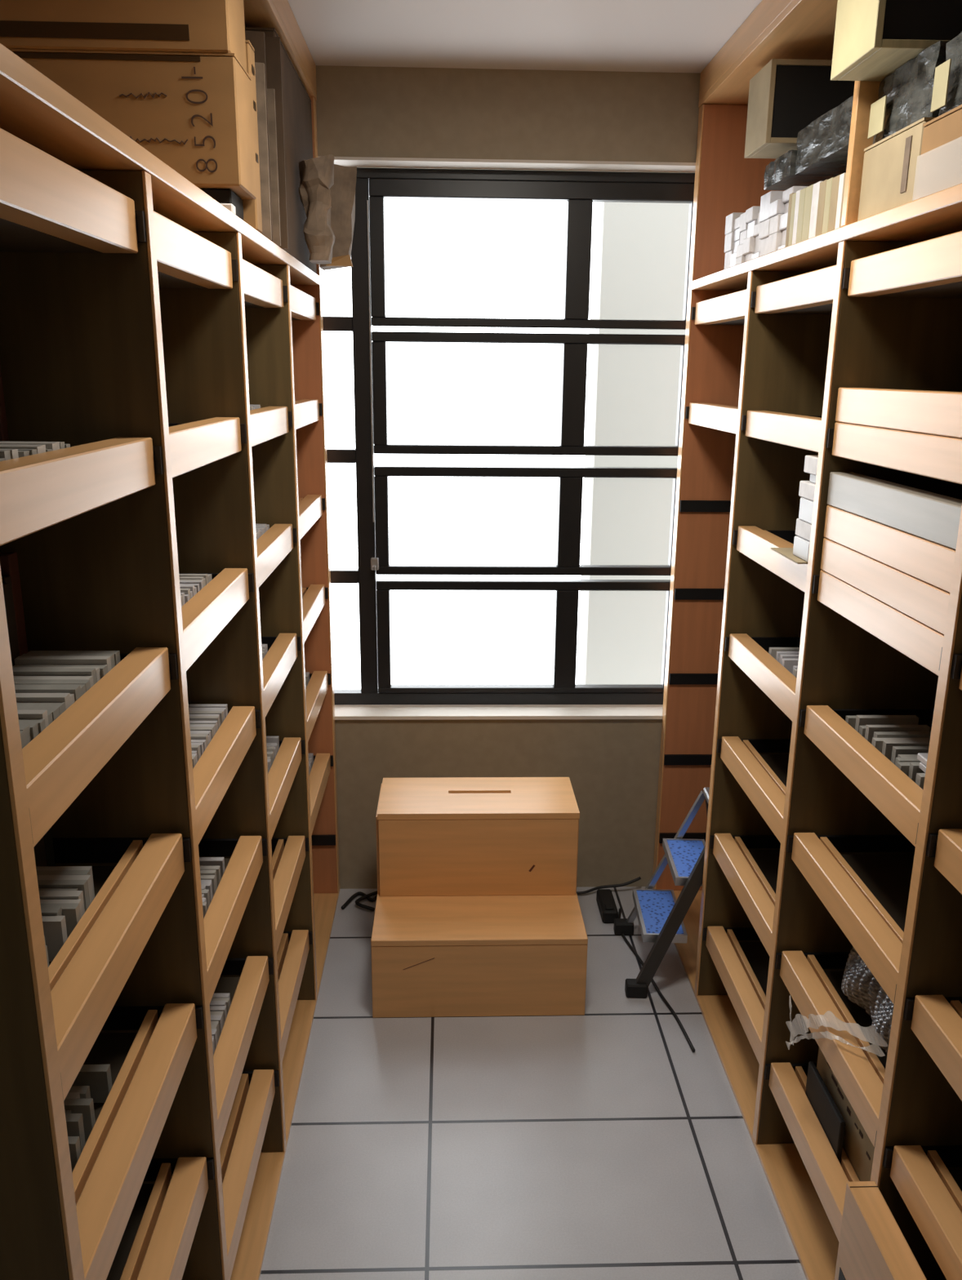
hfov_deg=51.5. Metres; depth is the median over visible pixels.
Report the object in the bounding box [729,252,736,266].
packet
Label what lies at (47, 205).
tray
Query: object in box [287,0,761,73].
ceiling
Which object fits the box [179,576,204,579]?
case
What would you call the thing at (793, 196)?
folder
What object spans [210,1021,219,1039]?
case
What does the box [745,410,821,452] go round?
tray
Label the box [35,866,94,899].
case
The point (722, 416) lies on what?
tray
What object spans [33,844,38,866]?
book
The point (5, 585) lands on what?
book
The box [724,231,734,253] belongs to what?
packet
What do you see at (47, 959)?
case
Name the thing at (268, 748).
case
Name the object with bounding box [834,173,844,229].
folder
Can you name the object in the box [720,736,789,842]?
tray
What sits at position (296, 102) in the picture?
panels
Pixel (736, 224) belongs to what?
packet
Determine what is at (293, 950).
tray
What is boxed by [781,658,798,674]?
case
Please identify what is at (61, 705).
case
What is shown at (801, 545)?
paper packet
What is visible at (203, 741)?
case
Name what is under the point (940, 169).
parcel
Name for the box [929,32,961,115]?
wrapped bundle
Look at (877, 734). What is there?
case
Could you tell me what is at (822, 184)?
folder
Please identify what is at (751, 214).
packet
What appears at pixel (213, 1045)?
case
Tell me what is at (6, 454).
case
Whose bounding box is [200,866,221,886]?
case
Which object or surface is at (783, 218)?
packet
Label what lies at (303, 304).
tray
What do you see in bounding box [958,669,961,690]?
tray
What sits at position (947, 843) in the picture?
tray
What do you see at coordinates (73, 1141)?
case
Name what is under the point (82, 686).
case
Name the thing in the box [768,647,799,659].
case
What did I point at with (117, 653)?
case
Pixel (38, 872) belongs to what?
case
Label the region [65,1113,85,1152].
case
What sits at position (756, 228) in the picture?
packet
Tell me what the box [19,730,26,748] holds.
case
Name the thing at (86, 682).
case
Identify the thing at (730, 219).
packet
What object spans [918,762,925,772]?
case
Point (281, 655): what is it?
tray
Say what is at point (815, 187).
folder
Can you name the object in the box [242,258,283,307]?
tray
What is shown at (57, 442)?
case
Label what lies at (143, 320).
shelving unit
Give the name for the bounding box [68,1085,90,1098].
case
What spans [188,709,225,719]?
case
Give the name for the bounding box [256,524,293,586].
tray
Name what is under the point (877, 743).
case
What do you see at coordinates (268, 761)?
case
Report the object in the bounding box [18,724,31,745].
case
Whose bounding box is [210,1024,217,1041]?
case
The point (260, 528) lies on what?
case
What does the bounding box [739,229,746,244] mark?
packet
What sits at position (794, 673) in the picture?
case
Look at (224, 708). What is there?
case
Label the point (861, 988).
bubble wrap
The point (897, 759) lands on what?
case
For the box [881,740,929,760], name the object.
case
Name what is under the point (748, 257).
packet
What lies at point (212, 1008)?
case
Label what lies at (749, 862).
tray
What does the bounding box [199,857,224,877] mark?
case
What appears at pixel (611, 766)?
wall
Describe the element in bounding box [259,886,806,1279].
floor
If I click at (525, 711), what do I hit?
trim
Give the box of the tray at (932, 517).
[826,471,961,549]
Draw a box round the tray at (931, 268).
[847,231,961,297]
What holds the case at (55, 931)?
on the shelving unit at (143, 320)
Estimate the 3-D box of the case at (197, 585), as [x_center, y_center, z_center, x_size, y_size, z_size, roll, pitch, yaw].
[-0.548,-0.071,1.737,0.115,0.052,0.012,0,15,-2]
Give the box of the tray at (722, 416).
[688,402,737,433]
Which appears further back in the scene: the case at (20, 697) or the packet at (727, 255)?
the packet at (727, 255)
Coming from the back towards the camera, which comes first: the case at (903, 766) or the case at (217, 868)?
the case at (217, 868)
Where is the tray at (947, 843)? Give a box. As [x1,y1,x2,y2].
[933,829,961,893]
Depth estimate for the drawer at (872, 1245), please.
1.56 m
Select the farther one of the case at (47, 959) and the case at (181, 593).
the case at (181, 593)
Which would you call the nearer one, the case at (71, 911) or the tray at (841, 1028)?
the case at (71, 911)
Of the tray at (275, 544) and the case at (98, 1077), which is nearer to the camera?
the case at (98, 1077)
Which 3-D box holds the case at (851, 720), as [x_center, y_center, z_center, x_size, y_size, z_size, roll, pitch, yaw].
[0.765,0.174,1.937,0.115,0.052,0.014,0,15,-2]
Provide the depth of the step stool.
2.85 m
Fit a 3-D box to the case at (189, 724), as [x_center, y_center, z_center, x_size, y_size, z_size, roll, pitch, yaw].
[-0.551,0.183,1.859,0.115,0.050,0.014,0,15,-2]
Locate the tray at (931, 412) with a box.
[835,387,961,438]
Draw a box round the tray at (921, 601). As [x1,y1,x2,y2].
[820,537,949,635]
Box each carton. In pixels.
[0,0,246,71]
[8,48,256,199]
[816,1047,874,1181]
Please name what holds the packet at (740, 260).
on the shelving unit at (819, 846)
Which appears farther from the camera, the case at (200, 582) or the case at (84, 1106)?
the case at (200, 582)
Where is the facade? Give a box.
[576,201,689,684]
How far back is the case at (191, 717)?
1.87 m
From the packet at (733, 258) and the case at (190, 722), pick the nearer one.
the case at (190, 722)
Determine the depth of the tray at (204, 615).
1.65 m
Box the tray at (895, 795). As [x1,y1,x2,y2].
[804,705,931,846]
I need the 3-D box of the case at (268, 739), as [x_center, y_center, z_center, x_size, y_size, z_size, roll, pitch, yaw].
[-0.577,0.277,2.559,0.115,0.059,0.013,0,15,-2]
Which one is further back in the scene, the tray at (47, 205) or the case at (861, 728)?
the case at (861, 728)
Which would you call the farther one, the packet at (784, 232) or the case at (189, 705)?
the packet at (784, 232)
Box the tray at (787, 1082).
[768,1062,859,1242]
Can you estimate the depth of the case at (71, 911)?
1.22 m
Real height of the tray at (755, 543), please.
0.061 m
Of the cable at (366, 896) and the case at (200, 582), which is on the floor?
the cable at (366, 896)
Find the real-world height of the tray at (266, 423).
0.061 m
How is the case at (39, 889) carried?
on the shelving unit at (143, 320)
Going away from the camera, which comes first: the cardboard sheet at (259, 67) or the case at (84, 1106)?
the case at (84, 1106)
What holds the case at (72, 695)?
on the shelving unit at (143, 320)
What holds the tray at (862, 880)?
on the shelving unit at (819, 846)
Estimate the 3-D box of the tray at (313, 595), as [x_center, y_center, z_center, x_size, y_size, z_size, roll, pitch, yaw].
[-0.643,-0.071,2.813,0.340,0.061,0.544,0,15,-2]
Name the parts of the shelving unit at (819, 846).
panel, board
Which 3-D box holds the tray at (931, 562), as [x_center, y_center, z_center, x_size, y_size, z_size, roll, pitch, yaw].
[0.833,-0.160,1.660,0.340,0.061,0.511,0,15,-2]
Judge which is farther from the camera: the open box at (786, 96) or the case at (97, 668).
the open box at (786, 96)
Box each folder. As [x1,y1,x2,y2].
[784,192,795,247]
[787,192,795,246]
[791,189,800,244]
[795,187,805,243]
[800,184,813,241]
[808,181,822,239]
[814,179,826,236]
[821,177,833,234]
[826,174,839,231]
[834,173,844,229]
[839,172,845,227]
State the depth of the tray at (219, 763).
1.72 m
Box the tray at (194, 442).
[168,417,241,478]
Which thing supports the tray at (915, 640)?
on the shelving unit at (819, 846)
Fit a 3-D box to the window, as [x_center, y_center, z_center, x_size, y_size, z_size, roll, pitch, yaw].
[0.065,-0.583,3.154,1.240,1.661,0.085,0,15,-2]
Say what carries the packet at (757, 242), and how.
on the packet at (756, 255)
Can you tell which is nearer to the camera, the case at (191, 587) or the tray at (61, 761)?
the tray at (61, 761)
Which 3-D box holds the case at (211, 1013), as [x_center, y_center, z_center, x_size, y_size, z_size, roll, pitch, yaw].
[-0.554,0.742,1.921,0.115,0.050,0.014,0,15,-2]
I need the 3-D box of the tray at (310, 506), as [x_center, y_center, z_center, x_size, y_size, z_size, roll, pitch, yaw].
[-0.640,-0.337,2.741,0.340,0.061,0.544,0,15,-2]
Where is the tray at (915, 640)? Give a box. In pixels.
[817,569,943,675]
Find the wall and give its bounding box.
[315,65,700,888]
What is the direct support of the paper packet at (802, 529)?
on the paper packet at (801, 545)
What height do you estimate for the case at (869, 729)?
0.058 m
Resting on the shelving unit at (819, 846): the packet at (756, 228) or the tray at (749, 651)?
the tray at (749, 651)
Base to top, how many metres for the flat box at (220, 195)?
0.052 m
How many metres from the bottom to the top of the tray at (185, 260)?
0.061 m
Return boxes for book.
[0,551,27,656]
[1,575,19,657]
[2,582,16,666]
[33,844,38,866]
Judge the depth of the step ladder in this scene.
2.90 m
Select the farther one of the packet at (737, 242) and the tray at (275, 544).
the packet at (737, 242)
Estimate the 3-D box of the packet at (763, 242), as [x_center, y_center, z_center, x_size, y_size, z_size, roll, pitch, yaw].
[0.749,-0.929,2.379,0.146,0.056,0.078,0,15,-2]
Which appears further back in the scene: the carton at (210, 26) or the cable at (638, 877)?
the cable at (638, 877)
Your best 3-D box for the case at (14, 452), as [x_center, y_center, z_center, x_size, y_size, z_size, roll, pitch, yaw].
[-0.521,-0.162,0.997,0.115,0.057,0.014,0,15,-2]
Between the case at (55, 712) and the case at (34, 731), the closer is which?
the case at (34, 731)
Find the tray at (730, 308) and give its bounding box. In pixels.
[694,288,746,324]
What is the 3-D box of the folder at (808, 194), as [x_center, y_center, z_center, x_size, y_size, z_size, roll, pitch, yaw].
[0.754,-0.880,2.076,0.155,0.119,0.042,0,15,-2]
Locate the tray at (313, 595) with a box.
[302,584,324,643]
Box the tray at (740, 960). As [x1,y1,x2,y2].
[705,925,769,1063]
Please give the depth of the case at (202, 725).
1.84 m
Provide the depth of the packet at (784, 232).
2.26 m
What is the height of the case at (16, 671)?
0.057 m
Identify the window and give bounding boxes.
[322,167,694,705]
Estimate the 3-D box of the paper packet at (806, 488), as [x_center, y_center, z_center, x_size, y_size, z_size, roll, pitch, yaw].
[0.698,-0.297,1.988,0.097,0.032,0.096,0,15,-2]
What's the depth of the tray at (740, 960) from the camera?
2.59 m
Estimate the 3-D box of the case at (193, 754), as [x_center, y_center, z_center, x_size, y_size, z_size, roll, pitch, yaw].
[-0.545,0.222,1.710,0.115,0.052,0.015,0,15,-2]
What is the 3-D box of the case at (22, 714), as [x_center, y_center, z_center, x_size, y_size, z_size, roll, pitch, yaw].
[-0.525,0.105,1.075,0.115,0.058,0.013,0,15,-2]
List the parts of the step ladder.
rail, rail, plate, leg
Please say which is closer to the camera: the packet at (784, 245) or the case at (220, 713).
the case at (220, 713)
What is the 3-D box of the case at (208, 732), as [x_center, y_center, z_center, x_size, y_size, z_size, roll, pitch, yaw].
[-0.549,0.193,1.813,0.115,0.054,0.015,0,15,-2]
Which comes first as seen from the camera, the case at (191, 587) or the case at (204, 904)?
the case at (191, 587)
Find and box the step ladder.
[613,786,709,998]
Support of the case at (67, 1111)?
on the shelving unit at (143, 320)
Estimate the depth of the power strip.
3.24 m
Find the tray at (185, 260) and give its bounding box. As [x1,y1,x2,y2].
[153,210,232,288]
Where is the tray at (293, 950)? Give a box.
[276,929,309,1059]
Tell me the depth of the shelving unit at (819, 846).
2.08 m
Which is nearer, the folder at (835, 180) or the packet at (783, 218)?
the folder at (835, 180)
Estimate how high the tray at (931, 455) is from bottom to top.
0.061 m
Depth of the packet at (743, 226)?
2.54 m
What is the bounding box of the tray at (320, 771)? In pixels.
[309,753,330,835]
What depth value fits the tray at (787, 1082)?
2.00 m
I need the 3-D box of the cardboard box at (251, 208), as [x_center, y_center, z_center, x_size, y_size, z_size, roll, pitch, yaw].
[-0.544,-0.948,1.889,0.237,0.324,0.055,0,15,-2]
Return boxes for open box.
[743,58,854,158]
[830,0,961,81]
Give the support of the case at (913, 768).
on the shelving unit at (819, 846)
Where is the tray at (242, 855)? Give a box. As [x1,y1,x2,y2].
[203,835,262,1003]
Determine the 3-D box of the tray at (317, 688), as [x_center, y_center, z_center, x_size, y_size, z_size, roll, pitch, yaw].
[-0.645,0.197,2.886,0.340,0.061,0.544,0,15,-2]
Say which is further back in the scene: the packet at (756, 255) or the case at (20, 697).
the packet at (756, 255)
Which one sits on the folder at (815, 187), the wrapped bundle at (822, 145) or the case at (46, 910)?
the wrapped bundle at (822, 145)
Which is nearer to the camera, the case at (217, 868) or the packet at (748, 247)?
the case at (217, 868)
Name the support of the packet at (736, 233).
on the packet at (737, 242)
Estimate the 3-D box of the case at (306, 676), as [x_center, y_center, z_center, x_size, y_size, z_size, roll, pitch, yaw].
[-0.592,0.136,3.089,0.115,0.053,0.015,0,15,-2]
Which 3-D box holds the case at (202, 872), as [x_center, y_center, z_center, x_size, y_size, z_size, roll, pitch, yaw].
[-0.557,0.462,1.880,0.115,0.056,0.013,0,15,-2]
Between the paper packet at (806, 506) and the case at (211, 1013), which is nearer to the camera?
the case at (211, 1013)
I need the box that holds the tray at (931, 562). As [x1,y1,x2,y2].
[823,505,955,592]
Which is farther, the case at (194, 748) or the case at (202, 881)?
the case at (202, 881)
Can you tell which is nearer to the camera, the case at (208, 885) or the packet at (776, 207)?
the case at (208, 885)
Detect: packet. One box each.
[724,212,744,235]
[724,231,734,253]
[724,249,733,269]
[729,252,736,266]
[733,217,739,229]
[733,228,740,241]
[733,240,739,253]
[734,256,744,265]
[735,243,745,257]
[738,212,747,232]
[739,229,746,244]
[742,235,755,254]
[744,205,759,222]
[744,252,754,262]
[746,219,756,238]
[751,251,759,259]
[752,222,759,236]
[753,235,761,253]
[756,212,759,224]
[758,191,782,222]
[758,218,769,239]
[759,236,768,256]
[767,231,781,253]
[768,199,786,217]
[768,213,782,235]
[777,244,785,249]
[778,212,787,230]
[780,229,786,245]
[782,186,808,202]
[783,201,788,213]
[792,535,809,561]
[795,518,811,541]
[798,480,815,501]
[798,497,813,524]
[803,455,817,475]
[809,474,816,483]
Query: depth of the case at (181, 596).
1.63 m
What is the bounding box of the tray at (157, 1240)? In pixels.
[106,1156,208,1279]
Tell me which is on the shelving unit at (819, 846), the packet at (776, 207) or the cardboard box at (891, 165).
the cardboard box at (891, 165)
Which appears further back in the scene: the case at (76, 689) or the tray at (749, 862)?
the tray at (749, 862)
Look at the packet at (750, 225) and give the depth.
2.49 m
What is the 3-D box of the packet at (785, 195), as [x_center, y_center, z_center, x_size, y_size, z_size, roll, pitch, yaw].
[0.754,-0.990,2.218,0.146,0.024,0.070,0,15,-2]
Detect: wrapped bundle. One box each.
[764,147,836,190]
[794,94,853,175]
[866,40,946,144]
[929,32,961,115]
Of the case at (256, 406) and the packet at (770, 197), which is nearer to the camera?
the case at (256, 406)
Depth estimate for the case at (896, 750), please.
1.75 m
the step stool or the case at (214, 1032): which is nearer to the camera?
the case at (214, 1032)
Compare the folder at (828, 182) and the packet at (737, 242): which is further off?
the packet at (737, 242)
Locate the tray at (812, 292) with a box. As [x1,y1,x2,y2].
[754,265,835,314]
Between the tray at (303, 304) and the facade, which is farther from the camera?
the facade
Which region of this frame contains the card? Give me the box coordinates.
[220,203,235,214]
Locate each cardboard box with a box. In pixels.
[242,40,262,233]
[857,117,934,221]
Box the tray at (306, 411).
[294,399,319,429]
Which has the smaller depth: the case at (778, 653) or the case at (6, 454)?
the case at (6, 454)
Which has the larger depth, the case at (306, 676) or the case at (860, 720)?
the case at (306, 676)
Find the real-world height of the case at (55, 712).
0.051 m
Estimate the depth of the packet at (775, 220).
2.28 m
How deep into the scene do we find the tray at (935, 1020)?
1.48 m
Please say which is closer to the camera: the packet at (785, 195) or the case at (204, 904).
the case at (204, 904)
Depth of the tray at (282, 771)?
2.37 m
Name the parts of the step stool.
panel, panel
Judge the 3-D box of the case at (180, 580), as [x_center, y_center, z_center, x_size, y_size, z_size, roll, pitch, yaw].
[-0.546,-0.079,1.761,0.115,0.055,0.011,0,15,-2]
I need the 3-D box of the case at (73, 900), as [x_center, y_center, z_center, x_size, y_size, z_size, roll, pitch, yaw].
[-0.555,0.349,1.241,0.115,0.051,0.014,0,15,-2]
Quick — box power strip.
[595,888,617,923]
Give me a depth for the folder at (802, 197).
2.11 m
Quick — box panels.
[244,27,316,273]
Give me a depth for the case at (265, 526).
2.36 m
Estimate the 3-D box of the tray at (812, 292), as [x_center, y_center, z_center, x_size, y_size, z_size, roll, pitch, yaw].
[0.820,-0.727,2.086,0.340,0.061,0.517,0,15,-2]
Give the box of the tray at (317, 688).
[306,671,328,741]
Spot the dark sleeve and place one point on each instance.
(820, 1100)
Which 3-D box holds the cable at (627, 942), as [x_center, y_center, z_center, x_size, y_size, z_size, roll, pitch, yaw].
[0.492,0.983,2.951,0.043,0.009,0.715,-2,15,-8]
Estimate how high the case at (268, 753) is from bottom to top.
0.057 m
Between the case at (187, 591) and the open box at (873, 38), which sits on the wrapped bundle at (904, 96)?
the open box at (873, 38)
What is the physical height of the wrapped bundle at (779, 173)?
0.055 m
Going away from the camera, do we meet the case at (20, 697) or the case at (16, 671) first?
the case at (20, 697)
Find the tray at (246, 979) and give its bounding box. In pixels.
[213,955,269,1148]
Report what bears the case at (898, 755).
on the shelving unit at (819, 846)
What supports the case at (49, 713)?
on the shelving unit at (143, 320)
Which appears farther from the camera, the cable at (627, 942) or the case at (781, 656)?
the cable at (627, 942)
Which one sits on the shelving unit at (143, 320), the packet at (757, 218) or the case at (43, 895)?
the case at (43, 895)
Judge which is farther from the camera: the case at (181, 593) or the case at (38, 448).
the case at (181, 593)
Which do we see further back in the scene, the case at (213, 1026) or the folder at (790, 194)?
the folder at (790, 194)
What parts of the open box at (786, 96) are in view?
dark panel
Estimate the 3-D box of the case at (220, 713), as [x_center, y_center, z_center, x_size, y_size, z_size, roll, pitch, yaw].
[-0.552,0.165,1.912,0.115,0.057,0.013,0,15,-2]
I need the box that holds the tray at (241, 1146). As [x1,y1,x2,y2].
[219,1069,275,1279]
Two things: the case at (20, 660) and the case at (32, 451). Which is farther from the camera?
the case at (20, 660)
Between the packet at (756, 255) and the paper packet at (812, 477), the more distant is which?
the packet at (756, 255)
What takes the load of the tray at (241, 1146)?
on the shelving unit at (143, 320)
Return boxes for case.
[0,441,60,449]
[0,442,57,450]
[0,444,45,453]
[0,445,42,453]
[0,448,18,458]
[0,449,11,460]
[12,664,107,679]
[12,666,100,681]
[12,667,97,684]
[13,675,93,687]
[13,680,90,692]
[14,656,111,672]
[14,684,81,701]
[14,684,85,695]
[15,693,71,710]
[16,702,65,715]
[17,448,37,455]
[17,450,30,457]
[17,706,59,720]
[17,710,48,727]
[18,719,45,733]
[18,722,39,740]
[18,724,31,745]
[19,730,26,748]
[20,653,115,668]
[26,650,119,666]
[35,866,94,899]
[36,870,90,875]
[36,875,93,904]
[37,880,89,911]
[38,888,78,890]
[39,890,84,914]
[40,898,83,917]
[40,902,80,937]
[40,906,62,915]
[41,915,67,961]
[44,945,48,966]
[47,711,53,724]
[59,441,65,448]
[63,1098,95,1142]
[64,1109,71,1113]
[65,1092,79,1098]
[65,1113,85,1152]
[67,1136,80,1172]
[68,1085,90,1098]
[70,693,75,705]
[71,1064,112,1102]
[178,573,208,585]
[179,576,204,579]
[179,579,204,586]
[179,580,203,590]
[179,583,199,592]
[179,585,195,596]
[180,588,191,599]
[180,592,185,604]
[180,595,183,606]
[184,594,189,603]
[188,704,227,714]
[188,707,226,717]
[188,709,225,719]
[188,711,223,724]
[188,714,220,726]
[189,715,219,728]
[189,720,217,730]
[189,724,215,735]
[189,724,217,732]
[190,726,213,738]
[190,730,211,741]
[190,733,208,746]
[191,739,206,751]
[191,742,204,755]
[191,745,199,760]
[191,753,197,763]
[191,755,195,768]
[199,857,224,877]
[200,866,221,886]
[200,869,217,888]
[200,875,216,895]
[200,880,213,897]
[200,882,212,902]
[201,889,209,908]
[202,902,207,917]
[209,1000,226,1016]
[209,1005,226,1021]
[209,1011,224,1026]
[210,997,230,1013]
[210,1014,222,1035]
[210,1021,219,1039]
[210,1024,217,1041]
[211,1028,217,1049]
[212,993,230,1004]
[212,1038,214,1054]
[249,404,260,408]
[255,525,266,532]
[255,527,263,534]
[261,644,266,654]
[266,736,279,751]
[266,743,277,754]
[266,746,274,756]
[266,751,273,765]
[266,759,271,771]
[305,675,308,686]
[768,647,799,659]
[775,651,799,662]
[778,654,798,664]
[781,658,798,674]
[792,668,797,678]
[844,715,856,728]
[854,715,918,732]
[857,725,865,737]
[864,724,929,743]
[871,737,929,753]
[872,731,930,737]
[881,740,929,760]
[890,746,928,764]
[894,757,919,766]
[896,761,920,776]
[897,754,916,757]
[907,762,924,782]
[915,773,924,789]
[916,752,928,765]
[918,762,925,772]
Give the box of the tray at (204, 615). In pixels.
[181,568,248,671]
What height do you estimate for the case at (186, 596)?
0.052 m
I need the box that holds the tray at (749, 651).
[728,633,795,720]
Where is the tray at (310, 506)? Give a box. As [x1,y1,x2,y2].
[298,494,322,539]
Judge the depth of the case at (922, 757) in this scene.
1.67 m
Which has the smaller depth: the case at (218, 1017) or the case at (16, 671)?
the case at (16, 671)
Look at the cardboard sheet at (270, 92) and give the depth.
2.10 m
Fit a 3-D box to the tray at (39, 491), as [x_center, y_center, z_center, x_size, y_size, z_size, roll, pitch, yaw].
[-0.584,-0.167,1.046,0.340,0.061,0.487,0,15,-2]
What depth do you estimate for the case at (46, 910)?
1.21 m
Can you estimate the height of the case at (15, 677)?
0.052 m
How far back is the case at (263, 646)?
2.36 m
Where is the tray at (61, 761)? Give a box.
[22,647,170,847]
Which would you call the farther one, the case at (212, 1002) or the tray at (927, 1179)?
the case at (212, 1002)
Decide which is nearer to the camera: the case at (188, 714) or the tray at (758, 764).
the case at (188, 714)
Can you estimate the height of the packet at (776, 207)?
0.030 m
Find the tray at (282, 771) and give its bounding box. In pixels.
[267,737,301,839]
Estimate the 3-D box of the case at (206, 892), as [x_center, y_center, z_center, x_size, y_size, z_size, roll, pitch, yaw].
[-0.553,0.482,1.817,0.115,0.052,0.013,0,15,-2]
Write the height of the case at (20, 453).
0.053 m
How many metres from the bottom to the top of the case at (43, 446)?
0.056 m
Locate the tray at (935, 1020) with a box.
[910,995,961,1100]
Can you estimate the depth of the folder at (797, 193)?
2.14 m
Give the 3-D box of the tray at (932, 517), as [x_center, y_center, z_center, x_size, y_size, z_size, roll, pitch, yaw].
[0.834,-0.220,1.644,0.340,0.061,0.511,0,15,-2]
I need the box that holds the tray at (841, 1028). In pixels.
[779,951,887,1147]
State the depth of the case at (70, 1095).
1.30 m
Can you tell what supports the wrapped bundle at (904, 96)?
on the cardboard box at (891, 165)
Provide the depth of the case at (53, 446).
1.08 m
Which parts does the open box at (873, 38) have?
dark panel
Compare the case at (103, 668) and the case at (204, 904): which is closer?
the case at (103, 668)
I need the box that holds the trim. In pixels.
[317,156,695,719]
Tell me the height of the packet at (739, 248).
0.031 m
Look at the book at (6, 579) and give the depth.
1.28 m
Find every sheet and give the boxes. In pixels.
[244,30,273,242]
[254,62,271,239]
[264,36,288,248]
[266,88,280,245]
[770,547,807,564]
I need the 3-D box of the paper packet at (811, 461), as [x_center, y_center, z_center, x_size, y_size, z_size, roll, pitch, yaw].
[0.697,-0.344,1.968,0.091,0.034,0.082,0,15,-2]
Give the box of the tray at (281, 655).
[262,633,297,716]
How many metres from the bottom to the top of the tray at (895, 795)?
0.061 m
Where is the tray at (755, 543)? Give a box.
[736,525,807,592]
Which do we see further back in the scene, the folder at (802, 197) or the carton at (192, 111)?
the folder at (802, 197)
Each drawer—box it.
[48,833,184,1100]
[71,1003,196,1279]
[834,1181,926,1279]
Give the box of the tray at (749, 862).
[712,833,779,956]
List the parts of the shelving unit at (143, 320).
board, panel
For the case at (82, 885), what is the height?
0.055 m
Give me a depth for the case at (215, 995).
1.97 m
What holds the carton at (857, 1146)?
on the shelving unit at (819, 846)
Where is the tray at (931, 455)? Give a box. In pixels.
[831,422,961,484]
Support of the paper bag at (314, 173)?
on the shelving unit at (143, 320)
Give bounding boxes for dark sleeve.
[804,1061,844,1163]
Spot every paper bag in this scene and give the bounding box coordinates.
[297,155,335,263]
[319,165,359,270]
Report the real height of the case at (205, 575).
0.056 m
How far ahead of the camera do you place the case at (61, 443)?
1.11 m
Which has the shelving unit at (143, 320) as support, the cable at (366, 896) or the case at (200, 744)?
the case at (200, 744)
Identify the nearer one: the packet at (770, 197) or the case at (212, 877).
the case at (212, 877)
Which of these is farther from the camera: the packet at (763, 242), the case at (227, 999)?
the packet at (763, 242)
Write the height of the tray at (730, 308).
0.061 m
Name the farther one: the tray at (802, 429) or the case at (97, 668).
the tray at (802, 429)
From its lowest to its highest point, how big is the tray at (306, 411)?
0.061 m
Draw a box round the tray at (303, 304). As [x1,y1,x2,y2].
[290,284,315,319]
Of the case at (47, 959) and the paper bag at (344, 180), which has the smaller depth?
the case at (47, 959)
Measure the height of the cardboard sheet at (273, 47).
0.424 m
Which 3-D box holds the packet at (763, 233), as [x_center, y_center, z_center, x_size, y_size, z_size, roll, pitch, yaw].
[0.746,-0.974,2.367,0.152,0.037,0.078,0,15,-2]
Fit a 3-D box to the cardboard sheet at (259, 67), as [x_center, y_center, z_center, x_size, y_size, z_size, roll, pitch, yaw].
[-0.597,-0.983,1.994,0.338,0.334,0.020,0,15,-2]
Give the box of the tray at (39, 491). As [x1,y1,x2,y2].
[0,437,155,546]
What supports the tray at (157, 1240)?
on the shelving unit at (143, 320)
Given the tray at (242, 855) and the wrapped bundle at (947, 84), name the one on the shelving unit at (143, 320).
the tray at (242, 855)
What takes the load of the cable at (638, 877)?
on the floor
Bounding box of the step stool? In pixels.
[370,777,587,1017]
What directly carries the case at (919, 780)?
on the shelving unit at (819, 846)
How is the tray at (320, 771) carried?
on the shelving unit at (143, 320)
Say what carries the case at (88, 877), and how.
on the shelving unit at (143, 320)
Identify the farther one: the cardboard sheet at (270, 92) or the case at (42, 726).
the cardboard sheet at (270, 92)
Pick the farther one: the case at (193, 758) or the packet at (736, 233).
the packet at (736, 233)
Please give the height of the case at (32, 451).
0.054 m
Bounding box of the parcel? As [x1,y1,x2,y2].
[915,104,961,199]
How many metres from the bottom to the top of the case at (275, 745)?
0.054 m
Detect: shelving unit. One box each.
[0,0,339,1279]
[652,0,961,1279]
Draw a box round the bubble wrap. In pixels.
[840,946,893,1053]
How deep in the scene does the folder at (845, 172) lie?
1.89 m
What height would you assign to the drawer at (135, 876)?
0.061 m
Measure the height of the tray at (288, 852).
0.061 m
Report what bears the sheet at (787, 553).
on the shelving unit at (819, 846)
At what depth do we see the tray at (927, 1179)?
1.53 m
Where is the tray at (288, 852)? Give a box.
[271,835,305,952]
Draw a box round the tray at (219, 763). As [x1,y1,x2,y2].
[192,706,256,844]
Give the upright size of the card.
0.018 m
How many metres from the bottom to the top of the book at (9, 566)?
0.183 m
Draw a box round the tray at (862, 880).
[791,832,914,1004]
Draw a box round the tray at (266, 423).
[249,406,288,446]
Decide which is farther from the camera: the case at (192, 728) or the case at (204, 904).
the case at (192, 728)
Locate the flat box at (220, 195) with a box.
[200,188,243,220]
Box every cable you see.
[341,890,377,911]
[576,876,640,894]
[617,908,694,1052]
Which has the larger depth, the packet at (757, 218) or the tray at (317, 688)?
the tray at (317, 688)
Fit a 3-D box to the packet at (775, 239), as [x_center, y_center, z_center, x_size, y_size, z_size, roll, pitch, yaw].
[0.748,-0.910,2.310,0.152,0.055,0.062,0,15,-2]
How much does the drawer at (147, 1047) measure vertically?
0.061 m
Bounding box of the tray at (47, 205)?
[0,128,137,253]
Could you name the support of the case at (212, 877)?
on the shelving unit at (143, 320)
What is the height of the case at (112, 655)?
0.057 m
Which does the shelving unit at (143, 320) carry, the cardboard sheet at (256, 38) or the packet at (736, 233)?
the cardboard sheet at (256, 38)
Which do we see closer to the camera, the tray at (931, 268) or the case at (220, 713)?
the tray at (931, 268)
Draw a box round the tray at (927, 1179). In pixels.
[889,1145,961,1279]
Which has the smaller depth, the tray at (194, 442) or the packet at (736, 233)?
the tray at (194, 442)

